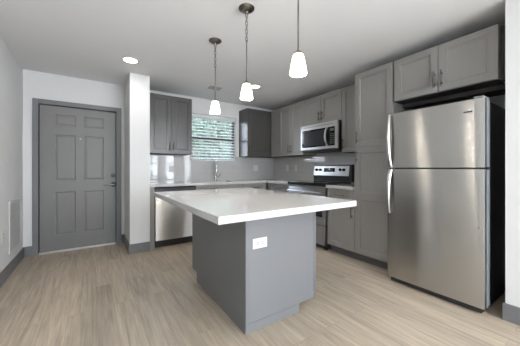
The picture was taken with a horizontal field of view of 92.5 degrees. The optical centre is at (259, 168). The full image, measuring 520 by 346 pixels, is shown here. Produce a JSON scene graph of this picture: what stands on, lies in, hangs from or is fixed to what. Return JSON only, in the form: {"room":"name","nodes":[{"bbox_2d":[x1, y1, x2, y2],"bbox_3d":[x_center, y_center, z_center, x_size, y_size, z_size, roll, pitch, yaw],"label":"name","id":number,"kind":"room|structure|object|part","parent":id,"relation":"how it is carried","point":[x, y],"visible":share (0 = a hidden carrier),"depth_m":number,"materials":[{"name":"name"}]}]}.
{"room":"kitchen","nodes":[
{"label":"kitchen","id":0,"kind":"room"},
{"bbox_2d":[0,37,22,272],"bbox_3d":[-0.946,-0.070,-0.035,0.120,2.440,8.040,0,0,-34],"label":"wall","id":1,"kind":"structure","parent":0,"point":[11,72],"depth_m":2.67,"materials":[{"name":"paint"}]},
{"bbox_2d":[0,247,23,287],"bbox_3d":[-0.891,1.085,0.002,0.014,0.130,7.800,0,0,-34],"label":"baseboard","id":2,"kind":"structure","parent":1,"relation":"attached to","point":[6,272],"depth_m":2.72,"materials":[{"name":"grey paint"}]},
{"bbox_2d":[9,197,20,253],"bbox_3d":[-2.849,0.642,2.903,0.010,0.565,0.530,0,0,-34],"label":"air vent","id":3,"kind":"object","parent":1,"relation":"in","point":[15,205],"visible":1,"depth_m":2.87,"materials":[{"name":"white plastic"}]},
{"bbox_2d":[125,73,149,243],"bbox_3d":[-1.827,-0.070,3.686,0.252,2.440,0.645,0,0,-34],"label":"wall partition","id":4,"kind":"structure","parent":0,"point":[137,87],"depth_m":3.43,"materials":[{"name":"paint"}]},
{"bbox_2d":[124,234,149,253],"bbox_3d":[-1.829,1.085,3.676,0.266,0.130,0.659,0,0,-34],"label":"baseboard","id":5,"kind":"structure","parent":4,"relation":"attached to","point":[144,246],"depth_m":3.42,"materials":[{"name":"grey paint"}]},
{"bbox_2d":[23,69,273,246],"bbox_3d":[-1.378,-0.070,4.462,4.194,2.440,0.140,0,0,-34],"label":"wall","id":6,"kind":"structure","parent":0,"point":[41,85],"depth_m":3.51,"materials":[{"name":"paint"}]},
{"bbox_2d":[24,234,123,256],"bbox_3d":[-2.591,1.085,3.551,1.136,0.130,0.014,0,0,-34],"label":"baseboard","id":7,"kind":"structure","parent":6,"relation":"attached to","point":[27,250],"depth_m":3.26,"materials":[{"name":"grey paint"}]},
{"bbox_2d":[32,98,120,255],"bbox_3d":[-2.603,0.110,3.612,1.028,2.080,0.170,0,0,-34],"label":"door","id":8,"kind":"structure","parent":6,"relation":"in","point":[76,147],"depth_m":3.56,"materials":[{"name":"grey paint"}]},
{"bbox_2d":[150,93,191,154],"bbox_3d":[-1.505,-0.694,4.069,0.704,0.923,0.362,0,0,-34],"label":"upper cabinet","id":9,"kind":"object","parent":6,"relation":"attached to","point":[170,116],"visible":0.87,"depth_m":3.95,"materials":[{"name":"grey wood"}]},
{"bbox_3d":[-1.546,-0.695,3.878,0.327,0.916,0.019,0,0,-34],"label":"door","id":10,"kind":"part","parent":9,"relation":"part of","materials":[{"name":"grey wood"}]},
{"bbox_3d":[-1.273,-0.695,4.062,0.324,0.916,0.019,0,0,-34],"label":"door","id":11,"kind":"part","parent":9,"relation":"part of","materials":[{"name":"grey wood"}]},
{"bbox_2d":[150,154,272,181],"bbox_3d":[-0.799,0.001,4.763,2.658,0.471,0.008,0,0,-34],"label":"backsplash","id":12,"kind":"structure","parent":6,"relation":"attached to","point":[184,169],"depth_m":4.59,"materials":[{"name":"tile"}]},
{"bbox_2d":[253,165,257,170],"bbox_3d":[-0.091,-0.010,5.231,0.119,0.124,0.008,0,0,-34],"label":"wall switch","id":13,"kind":"object","parent":12,"relation":"attached to","point":[255,167],"visible":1,"depth_m":5.22,"materials":[{"name":"white plastic"}]},
{"bbox_2d":[190,122,233,161],"bbox_3d":[-0.928,-0.565,4.814,0.925,0.870,0.050,0,0,-34],"label":"window","id":14,"kind":"structure","parent":6,"relation":"in","point":[231,122],"depth_m":4.89,"materials":[{"name":"glass"},{"name":"white plastic"}]},
{"bbox_2d":[190,113,234,160],"bbox_3d":[-0.890,-0.573,4.757,0.913,0.850,0.064,0,0,-34],"label":"window blind","id":15,"kind":"object","parent":14,"relation":"attached to","point":[198,116],"visible":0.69,"depth_m":4.75,"materials":[{"name":"white plastic"}]},
{"bbox_3d":[-0.889,-0.156,4.756,0.913,0.016,0.048,0,0,-34],"label":"rail","id":16,"kind":"part","parent":15,"relation":"part of","materials":[{"name":"white plastic"}]},
{"bbox_2d":[239,108,281,157],"bbox_3d":[0.039,-0.694,5.110,0.870,0.923,0.362,0,0,-34],"label":"upper cabinet","id":17,"kind":"object","parent":6,"relation":"attached to","point":[254,124],"visible":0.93,"depth_m":4.90,"materials":[{"name":"grey wood"}]},
{"bbox_3d":[-0.024,-0.695,4.904,0.531,0.916,0.019,0,0,-34],"label":"door","id":18,"kind":"part","parent":17,"relation":"part of","materials":[{"name":"grey wood"}]},
{"bbox_2d":[0,0,504,109],"bbox_3d":[0.792,-1.350,1.138,4.374,0.120,8.100,0,0,-34],"label":"ceiling","id":19,"kind":"structure","parent":0,"point":[339,40],"depth_m":2.43,"materials":[{"name":"paint"}]},
{"bbox_2d":[122,57,138,63],"bbox_3d":[-1.540,-1.286,2.960,0.184,0.008,0.184,0,0,-34],"label":"recessed light","id":20,"kind":"object","parent":19,"relation":"in","point":[126,59],"visible":1,"depth_m":2.96,"materials":[{"name":"white plastic"}]},
{"bbox_2d":[208,86,221,90],"bbox_3d":[-0.723,-1.287,3.987,0.200,0.006,0.150,0,0,-34],"label":"ceiling vent","id":21,"kind":"object","parent":19,"relation":"in","point":[209,87],"visible":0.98,"depth_m":4.00,"materials":[{"name":"grey plastic"}]},
{"bbox_2d":[209,37,221,113],"bbox_3d":[-0.452,-0.925,2.512,0.128,0.730,0.128,0,0,-34],"label":"pendant lamp","id":22,"kind":"object","parent":19,"relation":"hanging from","point":[215,109],"visible":1,"depth_m":2.49,"materials":[{"name":"white glass"}]},
{"bbox_3d":[-0.452,-0.621,2.512,0.104,0.122,0.104,0,0,-34],"label":"lamp shade","id":23,"kind":"part","parent":22,"relation":"part of","materials":[{"name":"white glass"}]},
{"bbox_3d":[-0.452,-0.866,2.512,0.010,0.328,0.010,0,0,-34],"label":"rod","id":24,"kind":"part","parent":22,"relation":"part of","materials":[{"name":"silver metal"}]},
{"bbox_2d":[239,3,253,100],"bbox_3d":[-0.108,-0.925,2.002,0.128,0.730,0.128,0,0,-34],"label":"pendant lamp","id":25,"kind":"object","parent":19,"relation":"hanging from","point":[245,8],"visible":1,"depth_m":1.98,"materials":[{"name":"white glass"}]},
{"bbox_3d":[-0.108,-0.866,2.002,0.010,0.328,0.010,0,0,-34],"label":"rod","id":26,"kind":"part","parent":25,"relation":"part of","materials":[{"name":"silver metal"}]},
{"bbox_3d":[-0.108,-0.621,2.002,0.104,0.122,0.104,0,0,-34],"label":"lamp shade","id":27,"kind":"part","parent":25,"relation":"part of","materials":[{"name":"white glass"}]},
{"bbox_3d":[-0.108,-1.134,2.002,0.019,0.236,0.019,0,0,11],"label":"chain","id":28,"kind":"part","parent":25,"relation":"part of","materials":[{"name":"silver metal"}]},
{"bbox_2d":[251,84,260,88],"bbox_3d":[-0.082,-1.286,3.913,0.184,0.008,0.184,0,0,-34],"label":"recessed light","id":29,"kind":"object","parent":19,"relation":"in","point":[254,86],"visible":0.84,"depth_m":3.90,"materials":[{"name":"white plastic"}]},
{"bbox_2d":[290,0,306,76],"bbox_3d":[0.230,-0.929,1.500,0.128,0.722,0.128,0,0,-34],"label":"pendant lamp","id":30,"kind":"object","parent":19,"relation":"hanging from","point":[298,65],"visible":1,"depth_m":1.48,"materials":[{"name":"white glass"}]},
{"bbox_3d":[0.230,-0.870,1.500,0.010,0.320,0.010,0,0,-34],"label":"rod","id":31,"kind":"part","parent":30,"relation":"part of","materials":[{"name":"silver metal"}]},
{"bbox_3d":[0.230,-0.629,1.500,0.104,0.122,0.104,0,0,-34],"label":"lamp shade","id":32,"kind":"part","parent":30,"relation":"part of","materials":[{"name":"white glass"}]},
{"bbox_2d":[0,242,519,345],"bbox_3d":[0.792,1.200,1.138,4.374,0.100,8.100,0,0,-34],"label":"floor","id":33,"kind":"structure","parent":0,"point":[105,295],"depth_m":2.00,"materials":[{"name":"plastic"}]},
{"bbox_2d":[150,187,154,249],"bbox_3d":[-1.698,0.709,3.779,0.064,0.883,0.605,0,0,-34],"label":"end panel","id":34,"kind":"object","parent":33,"relation":"on","point":[152,189],"visible":0.38,"depth_m":3.53,"materials":[{"name":"grey paint"}]},
{"bbox_2d":[155,186,195,247],"bbox_3d":[-1.409,0.716,3.957,0.604,0.868,0.614,0,0,-34],"label":"dishwasher","id":35,"kind":"object","parent":33,"relation":"on","point":[173,224],"visible":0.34,"depth_m":3.68,"materials":[{"name":"silver metal"}]},
{"bbox_3d":[-1.293,1.095,3.784,0.604,0.109,0.030,0,0,-34],"label":"toe panel","id":36,"kind":"part","parent":35,"relation":"part of","materials":[{"name":"black plastic"}]},
{"bbox_3d":[-1.253,0.697,3.725,0.586,0.683,0.056,0,0,-34],"label":"door","id":37,"kind":"part","parent":35,"relation":"part of","materials":[{"name":"metal"}]},
{"bbox_2d":[155,186,194,187],"bbox_3d":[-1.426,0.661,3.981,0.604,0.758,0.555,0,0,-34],"label":"control panel","id":38,"kind":"object","parent":35,"relation":"in","point":[174,186],"depth_m":3.77,"materials":[{"name":"black metal"}]},
{"bbox_2d":[195,184,242,189],"bbox_3d":[-0.808,0.709,4.364,0.840,0.882,0.651,0,0,-34],"label":"base cabinet","id":39,"kind":"object","parent":33,"relation":"on","point":[200,187],"visible":0.06,"depth_m":4.10,"materials":[{"name":"grey paint"}]},
{"bbox_2d":[150,179,304,186],"bbox_3d":[-0.445,0.246,4.232,2.647,0.040,1.267,0,0,-34],"label":"countertop","id":40,"kind":"structure","parent":39,"relation":"on","point":[248,181],"depth_m":4.19,"materials":[{"name":"white stone"}]},
{"bbox_2d":[214,160,220,180],"bbox_3d":[-0.775,0.037,4.589,0.118,0.376,0.195,0,0,-16],"label":"faucet","id":41,"kind":"object","parent":40,"relation":"on","point":[216,169],"visible":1,"depth_m":4.63,"materials":[{"name":"silver metal"}]},
{"bbox_2d":[192,212,315,334],"bbox_3d":[-0.105,0.713,2.381,0.729,0.874,1.104,0,0,-34],"label":"kitchen island","id":42,"kind":"object","parent":33,"relation":"on","point":[258,288],"visible":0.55,"depth_m":1.92,"materials":[{"name":"grey paint"}]},
{"bbox_3d":[-0.407,0.713,2.187,0.012,0.874,1.089,0,0,-34],"label":"panel","id":43,"kind":"part","parent":42,"relation":"part of","materials":[{"name":"grey paint"}]},
{"bbox_3d":[-0.096,0.713,1.730,0.016,0.874,0.014,0,0,-34],"label":"corner post","id":44,"kind":"part","parent":42,"relation":"part of","materials":[{"name":"grey paint"}]},
{"bbox_2d":[154,187,356,224],"bbox_3d":[-0.177,0.256,2.159,1.100,0.040,1.542,0,0,-34],"label":"island countertop","id":45,"kind":"structure","parent":42,"relation":"on","point":[228,205],"depth_m":1.69,"materials":[{"name":"white stone"}]},
{"bbox_2d":[253,236,266,248],"bbox_3d":[0.001,0.533,1.784,0.124,0.074,0.008,0,0,-34],"label":"wall outlet","id":46,"kind":"object","parent":42,"relation":"attached to","point":[261,242],"visible":1,"depth_m":1.78,"materials":[{"name":"white plastic"}]},
{"bbox_3d":[0.111,1.117,1.868,0.481,0.065,0.010,0,0,-34],"label":"trim","id":47,"kind":"part","parent":42,"relation":"part of","materials":[{"name":"grey paint"}]},
{"bbox_3d":[0.181,0.680,1.919,0.650,0.808,0.012,0,0,-34],"label":"panel","id":48,"kind":"part","parent":42,"relation":"part of","materials":[{"name":"grey paint"}]},
{"bbox_3d":[0.312,0.662,2.332,0.019,0.758,0.546,0,0,-34],"label":"door","id":49,"kind":"part","parent":42,"relation":"part of","materials":[{"name":"grey paint"}]},
{"bbox_2d":[243,183,265,189],"bbox_3d":[-0.249,0.709,4.741,0.506,0.882,0.651,0,0,-34],"label":"base cabinet","id":50,"kind":"object","parent":33,"relation":"on","point":[251,185],"visible":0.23,"depth_m":4.52,"materials":[{"name":"grey paint"}]},
{"bbox_2d":[268,183,288,191],"bbox_3d":[0.553,0.709,4.535,0.661,0.882,0.650,0,0,-34],"label":"base cabinet","id":51,"kind":"object","parent":33,"relation":"on","point":[271,186],"visible":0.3,"depth_m":4.35,"materials":[{"name":"grey paint"}]},
{"bbox_2d":[287,165,353,249],"bbox_3d":[0.926,0.545,3.919,0.708,1.210,0.772,0,0,-34],"label":"range","id":52,"kind":"object","parent":33,"relation":"on","point":[328,174],"visible":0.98,"depth_m":3.78,"materials":[{"name":"silver metal"}]},
{"bbox_3d":[0.657,0.345,3.737,0.060,0.025,0.702,0,0,-34],"label":"handle","id":53,"kind":"part","parent":52,"relation":"part of","materials":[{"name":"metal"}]},
{"bbox_3d":[0.696,0.543,3.764,0.034,0.510,0.764,0,0,-34],"label":"oven door","id":54,"kind":"part","parent":52,"relation":"part of","materials":[{"name":"metal"}]},
{"bbox_3d":[0.698,0.270,3.765,0.030,0.029,0.768,0,0,-34],"label":"rail","id":55,"kind":"part","parent":52,"relation":"part of","materials":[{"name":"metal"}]},
{"bbox_2d":[288,180,350,186],"bbox_3d":[0.911,0.228,3.909,0.597,0.046,0.772,0,0,-34],"label":"cooktop","id":56,"kind":"object","parent":52,"relation":"in","point":[307,183],"depth_m":3.77,"materials":[{"name":"glass"}]},
{"bbox_3d":[0.697,0.942,3.764,0.032,0.267,0.764,0,0,-34],"label":"storage drawer","id":57,"kind":"part","parent":52,"relation":"part of","materials":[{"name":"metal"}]},
{"bbox_3d":[1.156,0.038,4.096,0.029,0.160,0.724,0,0,-34],"label":"control panel","id":58,"kind":"part","parent":52,"relation":"part of","materials":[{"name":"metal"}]},
{"bbox_2d":[327,188,358,259],"bbox_3d":[1.297,0.709,3.432,0.661,0.882,0.432,0,0,-34],"label":"base cabinet","id":59,"kind":"object","parent":33,"relation":"on","point":[341,221],"visible":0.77,"depth_m":3.26,"materials":[{"name":"grey paint"}]},
{"bbox_2d":[326,183,354,189],"bbox_3d":[1.298,0.246,3.434,0.649,0.040,0.433,0,0,-34],"label":"countertop","id":60,"kind":"structure","parent":59,"relation":"on","point":[336,186],"depth_m":3.31,"materials":[{"name":"white stone"}]},
{"bbox_3d":[1.061,0.349,3.273,0.019,0.149,0.428,0,0,-34],"label":"drawer","id":61,"kind":"part","parent":59,"relation":"part of","materials":[{"name":"grey paint"}]},
{"bbox_3d":[1.061,0.736,3.273,0.019,0.608,0.428,0,0,-34],"label":"door","id":62,"kind":"part","parent":59,"relation":"part of","materials":[{"name":"grey paint"}]},
{"bbox_2d":[355,62,415,269],"bbox_3d":[1.550,-0.006,3.057,0.661,2.312,0.468,0,0,-34],"label":"pantry cabinet","id":63,"kind":"object","parent":33,"relation":"on","point":[374,88],"visible":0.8,"depth_m":2.90,"materials":[{"name":"grey paint"}]},
{"bbox_3d":[1.313,0.392,2.898,0.019,1.296,0.464,0,0,-34],"label":"door","id":64,"kind":"part","parent":63,"relation":"part of","materials":[{"name":"grey paint"}]},
{"bbox_3d":[1.313,-0.712,2.898,0.019,0.896,0.464,0,0,-34],"label":"door","id":65,"kind":"part","parent":63,"relation":"part of","materials":[{"name":"grey paint"}]},
{"bbox_2d":[386,95,504,313],"bbox_3d":[1.817,0.290,2.434,0.838,1.720,0.764,0,0,-34],"label":"refrigerator","id":66,"kind":"object","parent":33,"relation":"on","point":[445,189],"visible":0.97,"depth_m":2.14,"materials":[{"name":"silver metal"}]},
{"bbox_3d":[1.301,0.231,2.511,0.070,0.438,0.042,0,0,-34],"label":"handle","id":67,"kind":"part","parent":66,"relation":"part of","materials":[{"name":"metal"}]},
{"bbox_3d":[1.301,-0.278,2.511,0.070,0.524,0.042,0,0,-34],"label":"handle","id":68,"kind":"part","parent":66,"relation":"part of","materials":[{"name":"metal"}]},
{"bbox_3d":[1.529,0.549,2.240,0.028,1.086,0.764,0,0,-34],"label":"fridge door","id":69,"kind":"part","parent":66,"relation":"part of","materials":[{"name":"metal"}]},
{"bbox_3d":[1.529,-0.279,2.240,0.028,0.542,0.764,0,0,-34],"label":"freezer door","id":70,"kind":"part","parent":66,"relation":"part of","materials":[{"name":"metal"}]},
{"bbox_2d":[274,84,504,154],"bbox_3d":[1.433,-0.070,3.938,0.120,2.440,3.874,0,0,-34],"label":"wall","id":71,"kind":"structure","parent":0,"point":[499,100],"depth_m":2.47,"materials":[{"name":"paint"}]},
{"bbox_2d":[271,101,315,156],"bbox_3d":[0.596,-0.694,4.740,0.361,0.923,0.943,0,0,-34],"label":"upper cabinet","id":72,"kind":"object","parent":71,"relation":"attached to","point":[286,122],"visible":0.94,"depth_m":4.63,"materials":[{"name":"grey paint"}]},
{"bbox_3d":[0.464,-0.695,4.694,0.019,0.916,0.331,0,0,-34],"label":"door","id":73,"kind":"part","parent":72,"relation":"part of","materials":[{"name":"grey paint"}]},
{"bbox_3d":[0.652,-0.695,4.415,0.019,0.916,0.336,0,0,-34],"label":"door","id":74,"kind":"part","parent":72,"relation":"part of","materials":[{"name":"grey paint"}]},
{"bbox_2d":[273,152,354,183],"bbox_3d":[0.995,-0.027,4.472,0.008,0.526,2.482,0,0,-34],"label":"backsplash","id":75,"kind":"structure","parent":71,"relation":"attached to","point":[305,164],"depth_m":4.65,"materials":[{"name":"tile"}]},
{"bbox_2d":[303,89,341,125],"bbox_3d":[1.081,-0.933,4.020,0.361,0.443,0.790,0,0,-34],"label":"upper cabinet","id":76,"kind":"object","parent":71,"relation":"attached to","point":[327,107],"visible":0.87,"depth_m":3.89,"materials":[{"name":"grey paint"}]},
{"bbox_3d":[0.859,-0.933,4.108,0.019,0.439,0.391,0,0,-34],"label":"door","id":77,"kind":"part","parent":76,"relation":"part of","materials":[{"name":"grey paint"}]},
{"bbox_2d":[301,120,341,152],"bbox_3d":[1.034,-0.486,3.991,0.469,0.438,0.772,0,0,-34],"label":"microwave","id":78,"kind":"object","parent":76,"relation":"attached to","point":[325,137],"visible":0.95,"depth_m":3.83,"materials":[{"name":"silver metal"}]},
{"bbox_3d":[0.895,-0.480,3.909,0.003,0.280,0.685,0,0,-34],"label":"glass","id":79,"kind":"part","parent":78,"relation":"part of","materials":[{"name":"black glass"}]},
{"bbox_3d":[0.983,-0.480,3.714,0.075,0.300,0.028,0,0,-34],"label":"handle","id":80,"kind":"part","parent":78,"relation":"part of","materials":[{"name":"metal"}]},
{"bbox_3d":[1.080,-0.933,3.781,0.019,0.439,0.391,0,0,-34],"label":"door","id":81,"kind":"part","parent":76,"relation":"part of","materials":[{"name":"grey paint"}]},
{"bbox_2d":[342,85,355,152],"bbox_3d":[1.422,-0.694,3.515,0.361,0.923,0.424,0,0,-34],"label":"upper cabinet","id":82,"kind":"object","parent":71,"relation":"attached to","point":[348,93],"visible":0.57,"depth_m":3.53,"materials":[{"name":"grey paint"}]},
{"bbox_2d":[394,24,504,108],"bbox_3d":[1.934,-0.919,2.488,0.661,0.485,0.902,0,0,-34],"label":"upper cabinet","id":83,"kind":"object","parent":71,"relation":"attached to","point":[464,68],"visible":0.89,"depth_m":2.29,"materials":[{"name":"grey paint"}]},
{"bbox_3d":[1.569,-0.942,2.520,0.019,0.436,0.408,0,0,-34],"label":"door","id":84,"kind":"part","parent":83,"relation":"part of","materials":[{"name":"grey paint"}]},
{"bbox_3d":[1.645,-0.839,2.357,0.036,0.150,0.013,0,0,-34],"label":"handle","id":85,"kind":"part","parent":83,"relation":"part of","materials":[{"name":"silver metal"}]},
{"bbox_3d":[1.851,-0.698,2.457,0.018,0.042,0.828,0,0,-34],"label":"rail","id":86,"kind":"part","parent":83,"relation":"part of","materials":[{"name":"grey wood"}]},
{"bbox_3d":[1.801,-0.942,2.175,0.019,0.436,0.416,0,0,-34],"label":"door","id":87,"kind":"part","parent":83,"relation":"part of","materials":[{"name":"grey paint"}]},
{"bbox_2d":[505,0,519,306],"bbox_3d":[3.313,-0.070,0.501,0.846,2.440,3.926,0,0,-34],"label":"wall","id":88,"kind":"structure","parent":0,"point":[512,7],"depth_m":1.86,"materials":[{"name":"paint"}]},
{"bbox_2d":[502,300,519,325],"bbox_3d":[3.254,1.085,0.470,0.740,0.130,3.940,0,0,-34],"label":"baseboard","id":89,"kind":"structure","parent":88,"relation":"attached to","point":[510,313],"depth_m":1.85,"materials":[{"name":"grey paint"}]},
{"label":"outside","id":90,"kind":"structure","parent":0,"visible":0},
{"bbox_3d":[-8.311,1.385,21.263,34.000,0.230,35.450,0,0,-34],"label":"ground","id":91,"kind":"structure","parent":90,"visible":0},
{"bbox_2d":[192,118,223,159],"bbox_3d":[-2.582,-0.948,9.053,2.654,4.450,2.447,0,0,10],"label":"tree","id":92,"kind":"object","parent":91,"relation":"on","point":[192,118],"visible":0.09,"depth_m":8.86,"materials":[{"name":"green plant"}]},
{"bbox_2d":[191,118,230,159],"bbox_3d":[-2.197,-1.104,11.844,3.013,4.761,2.754,0,0,-34],"label":"tree","id":93,"kind":"object","parent":91,"relation":"on","point":[195,118],"visible":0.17,"depth_m":11.45,"materials":[{"name":"green plant"}]},
{"bbox_2d":[192,121,230,159],"bbox_3d":[-2.520,-1.379,14.828,10.138,5.298,1.909,0,0,-34],"label":"hedge","id":94,"kind":"object","parent":91,"relation":"on","point":[221,121],"visible":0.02,"depth_m":14.41,"materials":[{"name":"green plant"}]}
]}

